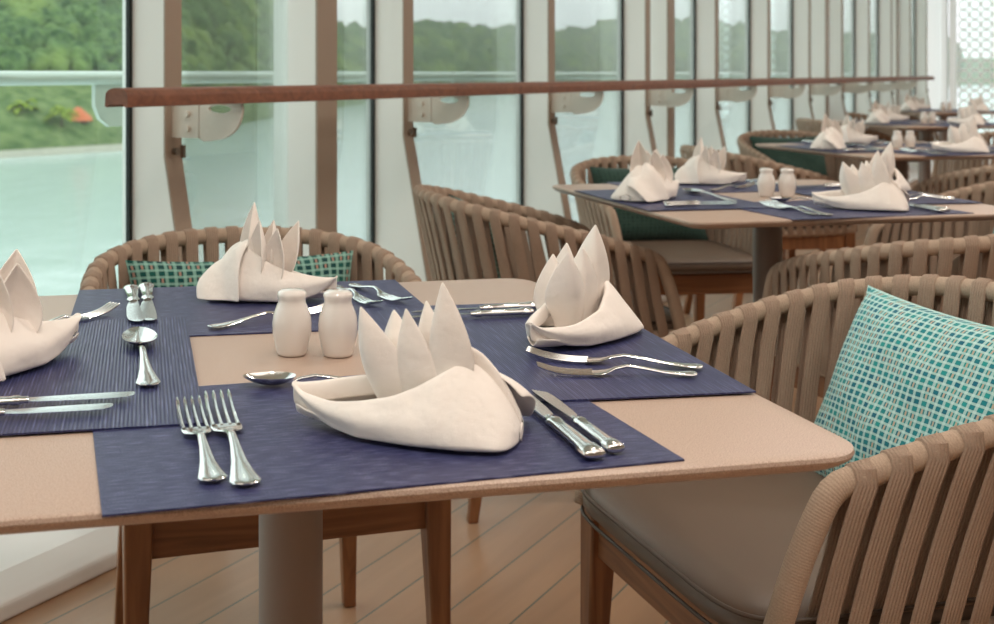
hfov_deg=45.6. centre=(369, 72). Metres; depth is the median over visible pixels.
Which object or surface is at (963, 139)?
folded napkin
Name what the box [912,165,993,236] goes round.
armchair
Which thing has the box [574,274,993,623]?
armchair
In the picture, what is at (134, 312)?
table knife
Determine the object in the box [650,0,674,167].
window frame
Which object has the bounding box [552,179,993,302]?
dining table
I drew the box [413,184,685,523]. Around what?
armchair
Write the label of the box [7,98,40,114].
palm tree
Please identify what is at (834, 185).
table knife
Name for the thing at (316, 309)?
fork
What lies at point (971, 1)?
lattice screen
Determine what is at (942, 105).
salt shaker
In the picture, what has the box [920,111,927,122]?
salt shaker
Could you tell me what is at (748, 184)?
fork
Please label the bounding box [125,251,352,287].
cushion
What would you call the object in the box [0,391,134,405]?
table knife
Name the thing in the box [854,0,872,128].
window frame
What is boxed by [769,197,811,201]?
spoon
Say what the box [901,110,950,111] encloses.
placemat
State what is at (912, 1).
window
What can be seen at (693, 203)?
table knife
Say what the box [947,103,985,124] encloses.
folded napkin
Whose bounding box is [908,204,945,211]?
table knife
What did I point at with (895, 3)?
window frame
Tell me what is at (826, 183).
table knife
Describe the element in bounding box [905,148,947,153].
fork
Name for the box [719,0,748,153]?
window
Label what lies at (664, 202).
table knife
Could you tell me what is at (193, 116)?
handrail
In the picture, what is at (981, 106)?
folded napkin
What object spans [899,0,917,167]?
window frame
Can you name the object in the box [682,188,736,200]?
spoon
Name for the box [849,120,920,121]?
placemat
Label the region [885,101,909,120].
folded napkin
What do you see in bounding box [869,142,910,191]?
folded napkin
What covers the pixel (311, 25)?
window frame
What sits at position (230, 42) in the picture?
window
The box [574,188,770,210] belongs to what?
placemat
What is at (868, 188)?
folded napkin
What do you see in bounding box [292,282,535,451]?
folded napkin
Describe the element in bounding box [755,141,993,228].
dining table
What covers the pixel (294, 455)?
placemat
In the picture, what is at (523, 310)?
table knife
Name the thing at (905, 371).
cushion
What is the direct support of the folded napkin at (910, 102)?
on the placemat at (901, 110)
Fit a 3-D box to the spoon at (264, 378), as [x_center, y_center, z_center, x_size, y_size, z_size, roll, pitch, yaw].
[-0.051,0.311,1.189,0.158,0.011,0.030,0,0,0]
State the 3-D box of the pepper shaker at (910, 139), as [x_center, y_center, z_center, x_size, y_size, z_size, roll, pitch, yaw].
[2.299,0.283,4.979,0.045,0.074,0.045,0,0,0]
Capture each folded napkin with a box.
[0,249,81,381]
[196,202,337,301]
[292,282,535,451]
[525,225,643,346]
[611,140,678,201]
[674,137,746,184]
[810,114,845,148]
[812,152,909,210]
[841,113,877,142]
[864,100,889,122]
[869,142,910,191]
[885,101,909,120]
[901,93,916,110]
[914,94,930,108]
[932,119,988,152]
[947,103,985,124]
[958,115,981,136]
[961,96,988,111]
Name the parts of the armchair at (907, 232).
rail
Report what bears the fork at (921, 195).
on the placemat at (804, 190)
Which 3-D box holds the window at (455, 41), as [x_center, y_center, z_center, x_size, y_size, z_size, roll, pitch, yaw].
[0.330,-0.297,4.322,0.008,2.465,1.049,0,0,33]
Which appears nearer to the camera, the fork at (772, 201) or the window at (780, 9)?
the fork at (772, 201)
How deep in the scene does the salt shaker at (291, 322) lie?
1.31 m
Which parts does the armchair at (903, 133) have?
rail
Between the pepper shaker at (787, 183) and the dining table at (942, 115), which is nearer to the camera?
the pepper shaker at (787, 183)
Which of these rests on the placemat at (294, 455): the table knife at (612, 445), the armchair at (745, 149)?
the table knife at (612, 445)
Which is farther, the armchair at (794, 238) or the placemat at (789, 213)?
the armchair at (794, 238)
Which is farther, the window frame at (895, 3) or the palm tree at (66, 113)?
the palm tree at (66, 113)
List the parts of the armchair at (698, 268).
rail, leg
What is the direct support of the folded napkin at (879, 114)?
on the placemat at (889, 123)
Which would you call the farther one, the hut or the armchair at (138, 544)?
the hut
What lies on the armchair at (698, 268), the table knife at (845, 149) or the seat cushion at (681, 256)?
the seat cushion at (681, 256)
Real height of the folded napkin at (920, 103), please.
0.136 m
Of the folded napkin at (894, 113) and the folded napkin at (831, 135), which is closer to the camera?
the folded napkin at (831, 135)
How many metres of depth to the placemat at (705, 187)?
3.25 m
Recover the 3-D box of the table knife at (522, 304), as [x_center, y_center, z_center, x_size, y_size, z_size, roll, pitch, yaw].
[0.140,0.310,1.542,0.180,0.009,0.017,0,0,-15]
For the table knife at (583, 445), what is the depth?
1.00 m
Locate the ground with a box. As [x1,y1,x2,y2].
[0,58,993,150]
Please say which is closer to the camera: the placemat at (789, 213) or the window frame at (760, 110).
the placemat at (789, 213)
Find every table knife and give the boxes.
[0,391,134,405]
[0,403,112,415]
[123,284,143,321]
[138,282,156,320]
[401,307,533,318]
[411,301,535,312]
[531,394,605,458]
[532,389,624,452]
[663,200,736,203]
[664,202,735,206]
[798,183,839,185]
[806,184,840,187]
[845,149,884,150]
[908,203,950,211]
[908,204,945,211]
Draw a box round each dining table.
[0,278,854,623]
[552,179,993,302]
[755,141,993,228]
[832,120,993,191]
[868,110,993,171]
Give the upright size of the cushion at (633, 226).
0.270 m
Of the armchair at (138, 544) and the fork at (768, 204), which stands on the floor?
the armchair at (138, 544)
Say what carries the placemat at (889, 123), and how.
on the dining table at (924, 132)
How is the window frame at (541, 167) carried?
on the baseboard
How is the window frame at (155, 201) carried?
on the baseboard
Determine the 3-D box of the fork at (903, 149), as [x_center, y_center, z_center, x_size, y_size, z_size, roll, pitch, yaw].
[2.189,0.311,4.659,0.026,0.011,0.213,0,0,-14]
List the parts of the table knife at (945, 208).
handle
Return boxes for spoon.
[122,327,160,385]
[243,372,340,385]
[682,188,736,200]
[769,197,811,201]
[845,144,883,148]
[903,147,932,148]
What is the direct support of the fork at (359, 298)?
on the placemat at (168, 301)
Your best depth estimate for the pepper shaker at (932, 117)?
7.44 m
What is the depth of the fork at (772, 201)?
2.70 m
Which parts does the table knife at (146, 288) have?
handle, blade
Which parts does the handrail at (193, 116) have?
rail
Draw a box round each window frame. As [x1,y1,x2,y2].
[122,0,191,261]
[286,0,336,255]
[371,0,431,280]
[520,0,571,261]
[621,0,656,168]
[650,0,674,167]
[694,0,726,151]
[749,0,775,145]
[791,0,814,137]
[811,0,828,119]
[829,0,846,120]
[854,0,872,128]
[877,0,909,178]
[892,0,898,106]
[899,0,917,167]
[915,0,935,160]
[927,0,956,135]
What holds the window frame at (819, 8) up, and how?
on the baseboard
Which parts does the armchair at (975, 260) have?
leg, rail, rail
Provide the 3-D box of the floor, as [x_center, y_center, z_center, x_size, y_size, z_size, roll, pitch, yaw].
[5.490,1.120,4.887,8.200,0.100,22.200,0,0,33]
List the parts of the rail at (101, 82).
rail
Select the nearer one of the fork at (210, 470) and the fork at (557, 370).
the fork at (210, 470)
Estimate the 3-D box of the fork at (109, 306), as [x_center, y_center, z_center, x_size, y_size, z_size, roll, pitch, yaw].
[-0.380,0.309,1.480,0.020,0.011,0.166,0,0,30]
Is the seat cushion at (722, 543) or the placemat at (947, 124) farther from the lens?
the placemat at (947, 124)
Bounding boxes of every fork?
[49,302,119,320]
[176,395,226,481]
[204,389,260,485]
[207,303,323,327]
[337,285,382,304]
[348,283,411,300]
[526,346,702,368]
[536,361,696,375]
[708,182,754,190]
[759,200,819,214]
[767,200,833,214]
[899,148,939,153]
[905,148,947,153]
[910,193,953,197]
[910,195,953,198]
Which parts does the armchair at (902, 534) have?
leg, rail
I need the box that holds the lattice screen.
[958,0,993,165]
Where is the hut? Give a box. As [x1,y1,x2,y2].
[71,107,92,124]
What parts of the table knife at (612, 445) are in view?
blade, handle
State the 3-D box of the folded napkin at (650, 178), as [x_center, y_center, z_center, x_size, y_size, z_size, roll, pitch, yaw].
[0.711,0.244,2.941,0.237,0.151,0.134,0,0,-43]
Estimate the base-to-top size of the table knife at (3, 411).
0.009 m
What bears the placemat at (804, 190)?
on the dining table at (767, 229)
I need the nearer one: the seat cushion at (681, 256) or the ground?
the seat cushion at (681, 256)
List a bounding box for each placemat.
[0,316,203,435]
[71,280,423,336]
[93,374,683,516]
[358,303,755,402]
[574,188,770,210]
[606,179,778,192]
[740,200,973,219]
[775,185,982,203]
[776,145,906,152]
[786,141,902,146]
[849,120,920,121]
[856,122,934,124]
[894,149,993,155]
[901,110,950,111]
[903,144,993,149]
[926,123,993,126]
[927,121,993,123]
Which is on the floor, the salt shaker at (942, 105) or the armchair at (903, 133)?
the armchair at (903, 133)
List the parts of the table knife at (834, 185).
handle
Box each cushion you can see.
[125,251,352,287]
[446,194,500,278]
[583,471,993,623]
[590,167,707,240]
[625,240,752,273]
[749,136,827,175]
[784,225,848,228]
[814,285,993,476]
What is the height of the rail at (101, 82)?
0.171 m
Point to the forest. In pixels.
(36, 35)
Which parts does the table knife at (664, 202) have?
handle, blade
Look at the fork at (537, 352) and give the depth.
1.27 m
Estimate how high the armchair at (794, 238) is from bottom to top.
0.762 m
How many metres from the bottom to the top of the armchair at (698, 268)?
0.762 m
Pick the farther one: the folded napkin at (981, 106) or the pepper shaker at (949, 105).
the pepper shaker at (949, 105)
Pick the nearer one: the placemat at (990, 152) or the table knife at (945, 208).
the table knife at (945, 208)
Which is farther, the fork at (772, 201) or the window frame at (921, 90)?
the window frame at (921, 90)
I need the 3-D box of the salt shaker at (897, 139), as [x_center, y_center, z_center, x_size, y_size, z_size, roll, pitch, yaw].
[2.246,0.283,4.984,0.045,0.074,0.045,0,0,0]
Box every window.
[184,0,370,261]
[413,0,519,213]
[555,0,620,222]
[675,0,693,167]
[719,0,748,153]
[771,0,790,137]
[844,0,853,119]
[870,0,876,106]
[911,0,914,96]
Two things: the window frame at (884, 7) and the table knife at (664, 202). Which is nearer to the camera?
the table knife at (664, 202)
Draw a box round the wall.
[0,144,121,157]
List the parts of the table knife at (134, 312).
handle, blade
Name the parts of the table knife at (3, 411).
handle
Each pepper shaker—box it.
[318,288,357,357]
[778,168,796,196]
[904,131,915,146]
[928,111,935,122]
[946,102,951,110]
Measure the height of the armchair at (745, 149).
0.762 m
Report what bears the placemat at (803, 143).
on the dining table at (901, 160)
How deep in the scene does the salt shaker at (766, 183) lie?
3.01 m
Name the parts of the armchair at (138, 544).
leg, leg, rail, leg, leg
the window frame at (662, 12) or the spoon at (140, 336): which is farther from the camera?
the window frame at (662, 12)
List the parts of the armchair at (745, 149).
leg, rail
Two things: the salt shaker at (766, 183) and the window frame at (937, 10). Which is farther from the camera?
the window frame at (937, 10)
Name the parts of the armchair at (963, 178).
rail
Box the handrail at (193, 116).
[105,76,934,141]
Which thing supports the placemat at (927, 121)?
on the dining table at (924, 132)
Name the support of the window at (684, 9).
on the baseboard
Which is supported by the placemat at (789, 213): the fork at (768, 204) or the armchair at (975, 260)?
the fork at (768, 204)
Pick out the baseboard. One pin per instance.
(36, 567)
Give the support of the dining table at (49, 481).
on the floor
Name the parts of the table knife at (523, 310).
blade, handle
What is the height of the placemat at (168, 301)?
0.002 m
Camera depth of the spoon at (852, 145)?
4.97 m
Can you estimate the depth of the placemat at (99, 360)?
1.20 m
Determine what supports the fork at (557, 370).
on the placemat at (503, 340)
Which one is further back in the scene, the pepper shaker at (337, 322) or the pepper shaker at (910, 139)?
the pepper shaker at (910, 139)
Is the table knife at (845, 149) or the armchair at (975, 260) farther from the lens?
the table knife at (845, 149)
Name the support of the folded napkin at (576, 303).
on the placemat at (503, 340)
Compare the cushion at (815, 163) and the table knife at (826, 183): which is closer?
the table knife at (826, 183)
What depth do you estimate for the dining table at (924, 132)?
7.41 m
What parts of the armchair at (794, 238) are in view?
leg, leg, rail, rail, leg, leg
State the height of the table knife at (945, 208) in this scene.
0.009 m
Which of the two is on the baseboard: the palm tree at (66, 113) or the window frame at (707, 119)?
the window frame at (707, 119)
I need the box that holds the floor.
[0,159,990,623]
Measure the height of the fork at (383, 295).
0.011 m
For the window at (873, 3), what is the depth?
11.06 m
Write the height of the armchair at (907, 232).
0.762 m
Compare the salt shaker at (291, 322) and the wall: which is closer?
the salt shaker at (291, 322)
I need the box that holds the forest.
[0,0,963,86]
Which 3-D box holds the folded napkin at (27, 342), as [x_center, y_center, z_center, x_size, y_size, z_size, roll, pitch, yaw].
[-0.402,0.244,1.244,0.134,0.151,0.237,0,0,38]
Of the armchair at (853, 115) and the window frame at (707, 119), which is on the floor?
the armchair at (853, 115)
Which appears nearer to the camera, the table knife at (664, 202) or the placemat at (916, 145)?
the table knife at (664, 202)
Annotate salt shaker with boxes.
[272,288,311,356]
[757,168,775,196]
[892,131,902,147]
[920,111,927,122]
[940,102,945,110]
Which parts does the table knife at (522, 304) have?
blade, handle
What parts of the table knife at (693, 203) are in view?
handle, blade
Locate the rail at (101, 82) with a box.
[0,71,186,126]
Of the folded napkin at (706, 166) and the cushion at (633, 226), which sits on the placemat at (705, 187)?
the folded napkin at (706, 166)
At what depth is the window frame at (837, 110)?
9.35 m
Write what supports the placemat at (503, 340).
on the dining table at (49, 481)
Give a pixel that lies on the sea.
(62, 212)
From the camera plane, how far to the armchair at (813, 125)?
7.88 m
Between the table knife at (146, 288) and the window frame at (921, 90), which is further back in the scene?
the window frame at (921, 90)
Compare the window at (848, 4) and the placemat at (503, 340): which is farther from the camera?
the window at (848, 4)
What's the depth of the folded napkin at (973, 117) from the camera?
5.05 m
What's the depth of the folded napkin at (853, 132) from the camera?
5.27 m
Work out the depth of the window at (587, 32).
5.33 m
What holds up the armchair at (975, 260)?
on the floor
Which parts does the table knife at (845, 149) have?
handle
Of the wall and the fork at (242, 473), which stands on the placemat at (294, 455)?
the fork at (242, 473)
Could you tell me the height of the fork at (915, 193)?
0.011 m
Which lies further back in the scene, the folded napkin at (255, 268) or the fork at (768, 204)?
the fork at (768, 204)
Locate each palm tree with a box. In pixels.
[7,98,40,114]
[44,105,79,126]
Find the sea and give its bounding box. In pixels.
[0,85,993,295]
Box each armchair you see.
[80,225,450,623]
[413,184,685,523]
[570,155,752,321]
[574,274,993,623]
[680,145,857,313]
[737,130,871,270]
[762,234,993,400]
[795,118,908,173]
[846,112,898,135]
[864,181,993,276]
[881,113,938,162]
[900,105,928,132]
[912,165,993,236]
[932,131,993,193]
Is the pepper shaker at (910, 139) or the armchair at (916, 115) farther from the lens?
the armchair at (916, 115)
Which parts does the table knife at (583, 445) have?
blade, handle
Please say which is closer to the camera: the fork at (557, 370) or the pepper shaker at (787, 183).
the fork at (557, 370)
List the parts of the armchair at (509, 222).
leg, rail, rail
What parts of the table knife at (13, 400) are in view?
handle, blade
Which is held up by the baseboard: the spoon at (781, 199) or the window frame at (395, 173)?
the window frame at (395, 173)
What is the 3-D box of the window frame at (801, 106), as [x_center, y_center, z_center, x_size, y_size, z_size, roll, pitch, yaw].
[3.171,-0.265,8.420,0.303,2.530,0.068,0,0,31]
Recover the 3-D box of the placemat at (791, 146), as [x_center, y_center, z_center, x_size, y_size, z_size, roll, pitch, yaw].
[1.979,0.317,4.912,0.330,0.002,0.470,0,0,-11]
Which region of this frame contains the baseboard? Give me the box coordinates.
[0,160,932,622]
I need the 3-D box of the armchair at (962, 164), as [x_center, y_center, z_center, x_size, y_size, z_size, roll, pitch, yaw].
[3.754,0.689,6.932,0.620,0.762,0.644,0,0,-12]

